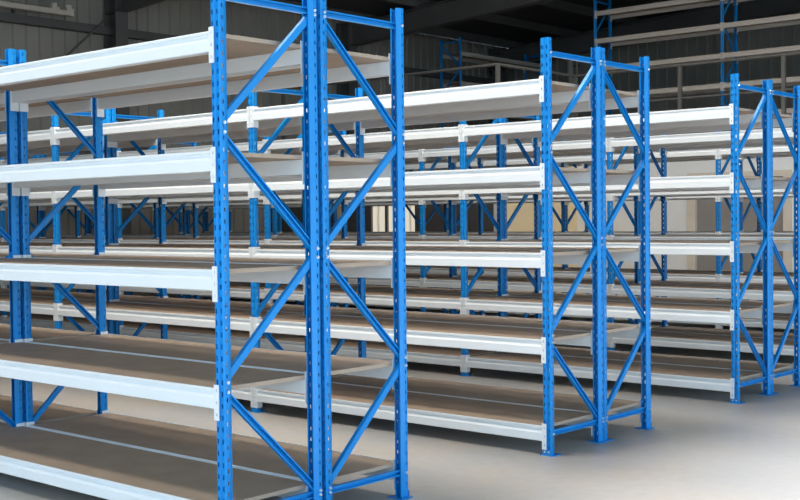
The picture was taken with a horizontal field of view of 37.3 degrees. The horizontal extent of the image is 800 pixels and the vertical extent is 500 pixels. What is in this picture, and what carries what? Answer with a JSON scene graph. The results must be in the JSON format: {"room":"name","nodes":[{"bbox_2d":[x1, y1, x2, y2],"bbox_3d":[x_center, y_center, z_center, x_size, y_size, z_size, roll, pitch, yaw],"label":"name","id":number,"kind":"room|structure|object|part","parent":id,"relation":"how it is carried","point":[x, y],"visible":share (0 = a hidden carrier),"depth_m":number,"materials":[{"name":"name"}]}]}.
{"room":"warehouse","nodes":[
{"label":"warehouse","id":0,"kind":"room"},
{"bbox_2d":[0,0,508,295],"bbox_3d":[-6.572,-1.908,19.560,0.095,5.670,28.400,1,2,41],"label":"wall","id":1,"kind":"structure","parent":0,"point":[170,17],"depth_m":22.45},
{"bbox_2d":[271,204,493,289],"bbox_3d":[-0.497,-0.415,22.086,5.700,2.420,0.120,1,2,41],"label":"wall partition","id":2,"kind":"structure","parent":0,"point":[436,223],"depth_m":21.03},
{"bbox_2d":[333,207,341,231],"bbox_3d":[-1.182,-0.051,22.599,0.200,1.680,0.030,1,2,41],"label":"trim","id":3,"kind":"structure","parent":2,"relation":"attached to","point":[338,208],"depth_m":22.54,"materials":[{"name":"grey"}]},
{"bbox_2d":[369,205,416,231],"bbox_3d":[-0.112,-0.504,21.712,1.170,0.710,0.070,1,2,41],"label":"window","id":4,"kind":"structure","parent":2,"relation":"in","point":[380,217],"depth_m":21.81,"materials":[{"name":"white glass"}]},
{"bbox_2d":[494,204,496,231],"bbox_3d":[1.694,-0.387,20.156,0.140,2.420,0.140,1,2,41],"label":"trim","id":5,"kind":"structure","parent":2,"relation":"attached to","point":[495,205],"depth_m":20.12,"materials":[{"name":"grey paint"}]},
{"bbox_2d":[0,293,799,499],"bbox_3d":[2.499,1.138,11.728,24.600,0.200,29.000,1,2,41],"label":"floor","id":6,"kind":"structure","parent":0,"point":[701,445],"depth_m":7.16,"materials":[{"name":"concrete"}]},
{"bbox_2d":[103,0,132,294],"bbox_3d":[-4.999,-1.913,20.974,0.360,5.570,0.260,1,2,41],"label":"steel column","id":7,"kind":"structure","parent":6,"relation":"on","point":[119,20],"depth_m":20.88,"materials":[{"name":"grey metal"}]},
{"bbox_2d":[104,0,165,14],"bbox_3d":[3.839,-4.668,13.138,23.950,1.244,0.240,1,2,41],"label":"rafter","id":8,"kind":"object","parent":7,"relation":"attached to","point":[127,6],"visible":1,"depth_m":20.59,"materials":[{"name":"grey paint"}]},
{"bbox_2d":[0,12,511,83],"bbox_3d":[-6.478,-3.811,19.409,0.160,0.140,28.400,1,2,41],"label":"beam","id":9,"kind":"structure","parent":7,"relation":"attached to","point":[5,17],"depth_m":20.72,"materials":[{"name":"grey metal"}]},
{"bbox_2d":[0,1,73,16],"bbox_3d":[-7.133,-3.968,18.415,0.200,0.240,4.650,1,2,41],"label":"conduit","id":10,"kind":"object","parent":9,"relation":"attached to","point":[54,9],"visible":1,"depth_m":19.65,"materials":[{"name":"metal"}]},
{"bbox_2d":[65,19,105,55],"bbox_3d":[-5.829,-3.078,19.964,0.038,1.860,2.077,1,2,41],"label":"rod","id":11,"kind":"object","parent":9,"relation":"attached to","point":[104,20],"visible":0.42,"depth_m":20.40,"materials":[{"name":"grey paint"}]},
{"bbox_2d":[0,0,321,499],"bbox_3d":[-2.464,0.021,6.829,5.120,2.400,0.586,1,2,41],"label":"shelving rack","id":12,"kind":"object","parent":6,"relation":"on","point":[98,468],"visible":1,"depth_m":5.46,"materials":[{"name":"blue metal"}]},
{"bbox_2d":[0,0,412,499],"bbox_3d":[-2.069,0.005,7.275,5.120,2.400,0.586,1,2,41],"label":"shelving rack","id":13,"kind":"object","parent":6,"relation":"on","point":[338,64],"visible":0.7,"depth_m":6.06,"materials":[{"name":"blue metal"}]},
{"bbox_3d":[0.000,1.204,5.842,0.096,0.034,0.081,1,2,41],"label":"plate","id":14,"kind":"part","parent":13,"relation":"part of","materials":[{"name":"blue metal"}]},
{"bbox_2d":[0,37,606,456],"bbox_3d":[-2.756,-0.069,10.319,10.144,2.400,0.586,1,2,41],"label":"shelving rack","id":15,"kind":"object","parent":6,"relation":"on","point":[530,422],"visible":0.65,"depth_m":7.64,"materials":[{"name":"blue metal"}]},
{"bbox_3d":[-1.019,1.144,8.506,0.096,0.034,0.081,1,2,41],"label":"plate","id":16,"kind":"part","parent":15,"relation":"part of","materials":[{"name":"blue metal"}]},
{"bbox_3d":[0.871,1.168,6.852,0.096,0.034,0.081,1,2,41],"label":"plate","id":17,"kind":"part","parent":15,"relation":"part of","materials":[{"name":"blue metal"}]},
{"bbox_3d":[1.203,1.154,7.231,0.096,0.034,0.081,1,2,41],"label":"plate","id":18,"kind":"part","parent":15,"relation":"part of","materials":[{"name":"blue metal"}]},
{"bbox_2d":[0,48,654,441],"bbox_3d":[-2.372,-0.084,10.762,10.144,2.400,0.586,1,2,41],"label":"shelving rack","id":19,"kind":"object","parent":6,"relation":"on","point":[612,98],"visible":0.46,"depth_m":8.15,"materials":[{"name":"blue metal"}]},
{"bbox_3d":[1.587,1.139,7.675,0.096,0.034,0.081,1,2,41],"label":"plate","id":20,"kind":"part","parent":19,"relation":"part of","materials":[{"name":"blue metal"}]},
{"bbox_2d":[336,22,357,134],"bbox_3d":[-1.114,-2.072,25.412,0.360,5.570,0.260,1,2,41],"label":"steel column","id":21,"kind":"structure","parent":6,"relation":"on","point":[347,89],"depth_m":25.32,"materials":[{"name":"grey metal"}]},
{"bbox_2d":[337,0,553,47],"bbox_3d":[7.724,-4.827,17.576,23.950,1.244,0.240,1,2,41],"label":"rafter","id":22,"kind":"object","parent":21,"relation":"attached to","point":[447,12],"visible":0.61,"depth_m":23.70,"materials":[{"name":"grey paint"}]},
{"bbox_2d":[0,73,773,403],"bbox_3d":[-2.104,-0.146,12.970,12.656,2.400,0.586,1,2,41],"label":"shelving rack","id":23,"kind":"object","parent":6,"relation":"on","point":[696,377],"visible":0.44,"depth_m":10.03,"materials":[{"name":"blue metal"}]},
{"bbox_3d":[2.469,1.103,8.677,0.096,0.034,0.081,1,2,41],"label":"plate","id":24,"kind":"part","parent":23,"relation":"part of","materials":[{"name":"blue metal"}]},
{"bbox_3d":[2.801,1.089,9.056,0.096,0.034,0.081,1,2,41],"label":"plate","id":25,"kind":"part","parent":23,"relation":"part of","materials":[{"name":"blue metal"}]},
{"bbox_2d":[5,80,799,393],"bbox_3d":[-1.720,-0.162,13.414,12.656,2.400,0.586,1,2,41],"label":"shelving rack","id":26,"kind":"object","parent":6,"relation":"on","point":[782,121],"visible":0.27,"depth_m":10.01,"materials":[{"name":"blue metal"}]},
{"bbox_2d":[61,127,796,355],"bbox_3d":[-0.506,-0.211,14.795,12.656,2.400,0.586,1,2,41],"label":"shelving rack","id":27,"kind":"object","parent":6,"relation":"on","point":[658,338],"visible":0.23,"depth_m":12.35,"materials":[{"name":"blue metal"}]},
{"bbox_2d":[89,134,796,338],"bbox_3d":[-0.122,-0.227,15.239,12.656,2.400,0.586,1,2,41],"label":"shelving rack","id":28,"kind":"object","parent":6,"relation":"on","point":[664,326],"visible":0.2,"depth_m":13.01,"materials":[{"name":"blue metal"}]},
{"bbox_2d":[178,130,796,328],"bbox_3d":[1.091,-0.277,16.620,12.656,2.400,0.586,1,2,41],"label":"shelving rack","id":29,"kind":"object","parent":6,"relation":"on","point":[780,322],"visible":0.18,"depth_m":14.74,"materials":[{"name":"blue metal"}]},
{"bbox_2d":[488,47,505,123],"bbox_3d":[2.442,-2.218,29.473,0.360,5.570,0.260,1,2,41],"label":"steel column","id":30,"kind":"structure","parent":6,"relation":"on","point":[491,74],"depth_m":29.37,"materials":[{"name":"grey metal"}]},
{"bbox_2d":[489,0,799,70],"bbox_3d":[11.280,-4.973,21.637,23.950,1.244,0.240,1,2,41],"label":"rafter","id":31,"kind":"object","parent":30,"relation":"attached to","point":[577,44],"visible":0.73,"depth_m":26.36,"materials":[{"name":"grey paint"}]},
{"bbox_2d":[206,154,796,327],"bbox_3d":[1.475,-0.293,17.063,12.656,2.400,0.586,1,2,41],"label":"shelving rack","id":32,"kind":"object","parent":6,"relation":"on","point":[759,159],"visible":0.13,"depth_m":15.40,"materials":[{"name":"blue metal"}]},
{"bbox_2d":[291,0,685,48],"bbox_3d":[2.433,-5.091,11.562,24.600,0.924,29.000,1,2,41],"label":"ceiling","id":33,"kind":"structure","parent":0,"point":[535,13],"depth_m":26.71,"materials":[{"name":"black metal"}]},
{"bbox_2d":[506,166,577,292],"bbox_3d":[2.530,-0.421,21.111,0.100,2.420,2.400,1,2,41],"label":"wall","id":34,"kind":"structure","parent":0,"point":[523,221],"depth_m":20.75,"materials":[{"name":"beige paint"}]},
{"bbox_2d":[508,6,799,176],"bbox_3d":[11.822,-2.581,22.329,24.000,6.474,0.095,1,2,41],"label":"wall","id":35,"kind":"structure","parent":0,"point":[765,68],"depth_m":26.72,"materials":[{"name":"grey metal"}]},
{"bbox_2d":[79,147,166,152],"bbox_3d":[-6.463,-1.732,19.471,0.140,0.120,28.400,1,2,41],"label":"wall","id":36,"kind":"structure","parent":35,"relation":"attached to","point":[131,148],"depth_m":21.29,"materials":[{"name":"grey metal"}]},
{"bbox_2d":[336,127,790,154],"bbox_3d":[9.001,-1.845,19.191,23.900,0.390,8.350,1,2,41],"label":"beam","id":37,"kind":"structure","parent":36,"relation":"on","point":[776,127],"depth_m":20.62,"materials":[{"name":"grey metal"}]},
{"bbox_2d":[440,37,540,127],"bbox_3d":[2.173,-3.423,27.139,0.586,2.490,3.296,1,2,41],"label":"shelving rack","id":38,"kind":"object","parent":37,"relation":"on","point":[461,56],"visible":0.29,"depth_m":26.36,"materials":[{"name":"blue metal"}]},
{"bbox_2d":[281,51,799,139],"bbox_3d":[7.161,-2.559,16.927,23.300,1.196,2.520,1,2,41],"label":"guard rail","id":39,"kind":"object","parent":37,"relation":"on","point":[680,97],"visible":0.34,"depth_m":20.50,"materials":[{"name":"grey metal"}]},
{"bbox_3d":[-2.321,-2.612,23.630,0.120,1.150,0.120,1,2,41],"label":"post","id":40,"kind":"part","parent":39,"relation":"part of","materials":[{"name":"white metal"}]},
{"bbox_3d":[-0.364,-2.587,21.918,0.120,1.150,0.120,1,2,41],"label":"post","id":41,"kind":"part","parent":39,"relation":"part of","materials":[{"name":"grey metal"}]},
{"bbox_3d":[1.668,-2.562,20.140,0.120,1.150,0.120,1,2,41],"label":"post","id":42,"kind":"part","parent":39,"relation":"part of","materials":[{"name":"grey metal"}]},
{"bbox_3d":[7.155,-3.131,16.912,23.300,0.051,2.451,1,2,41],"label":"rail","id":43,"kind":"part","parent":39,"relation":"part of","materials":[{"name":"metal"}]},
{"bbox_3d":[3.248,-2.627,21.945,0.120,1.150,0.120,1,2,41],"label":"post","id":44,"kind":"part","parent":39,"relation":"part of","materials":[{"name":"grey metal"}]},
{"bbox_3d":[4.859,-2.607,20.536,0.120,1.150,0.120,1,2,41],"label":"post","id":45,"kind":"part","parent":39,"relation":"part of","materials":[{"name":"grey metal"}]},
{"bbox_3d":[7.161,-2.561,16.927,23.300,0.036,2.436,1,2,41],"label":"rail","id":46,"kind":"part","parent":39,"relation":"part of","materials":[{"name":"grey metal"}]},
{"bbox_3d":[6.258,-2.589,19.312,0.120,1.150,0.120,1,2,41],"label":"post","id":47,"kind":"part","parent":39,"relation":"part of","materials":[{"name":"grey metal"}]},
{"bbox_2d":[593,0,799,114],"bbox_3d":[6.843,-3.421,20.241,7.896,2.750,0.586,1,2,41],"label":"shelving rack","id":48,"kind":"object","parent":37,"relation":"on","point":[674,5],"visible":0.52,"depth_m":21.38,"materials":[{"name":"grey metal"}]},
{"bbox_2d":[567,60,579,117],"bbox_3d":[4.201,-3.668,28.776,0.320,2.850,0.174,1,2,41],"label":"downpipe","id":49,"kind":"object","parent":35,"relation":"attached to","point":[570,65],"visible":0.14,"depth_m":28.72,"materials":[{"name":"metal"}]},
{"bbox_2d":[577,157,796,271],"bbox_3d":[10.143,-0.367,15.977,18.120,2.420,0.140,1,2,41],"label":"wall","id":50,"kind":"structure","parent":0,"point":[676,209],"depth_m":20.60,"materials":[{"name":"grey paint"}]},
{"bbox_2d":[687,170,791,271],"bbox_3d":[5.699,-0.262,19.852,1.850,2.100,0.170,1,2,41],"label":"door","id":51,"kind":"structure","parent":50,"relation":"in","point":[701,214],"depth_m":19.99,"materials":[{"name":"metal"}]},
{"bbox_3d":[-12.769,-1.594,12.099,0.360,5.570,0.260,1,2,41],"label":"steel column","id":52,"kind":"structure","parent":0,"visible":0},
{"bbox_3d":[-3.931,-4.349,4.263,23.950,1.244,0.240,1,2,41],"label":"rafter","id":53,"kind":"object","parent":52,"relation":"attached to","visible":0},
{"bbox_2d":[270,0,528,47],"bbox_3d":[-6.066,-4.685,19.017,0.070,0.185,28.400,1,2,41],"label":"roof purlin","id":54,"kind":"structure","parent":53,"relation":"on","point":[443,32],"depth_m":27.41,"materials":[{"name":"grey paint"}]},
{"bbox_2d":[379,0,584,36],"bbox_3d":[-4.863,-4.777,17.960,0.070,0.185,28.400,1,2,41],"label":"roof purlin","id":55,"kind":"structure","parent":53,"relation":"on","point":[496,18],"depth_m":26.41,"materials":[{"name":"grey paint"}]},
{"bbox_2d":[537,0,641,23],"bbox_3d":[-3.660,-4.869,16.904,0.070,0.185,28.400,1,2,41],"label":"roof purlin","id":56,"kind":"structure","parent":53,"relation":"on","point":[556,4],"depth_m":25.43,"materials":[{"name":"grey paint"}]},
{"bbox_2d":[648,0,703,10],"bbox_3d":[-2.457,-4.961,15.848,0.070,0.185,28.400,1,2,41],"label":"roof purlin","id":57,"kind":"structure","parent":53,"relation":"on","point":[656,1],"depth_m":24.97,"materials":[{"name":"grey paint"}]}
]}

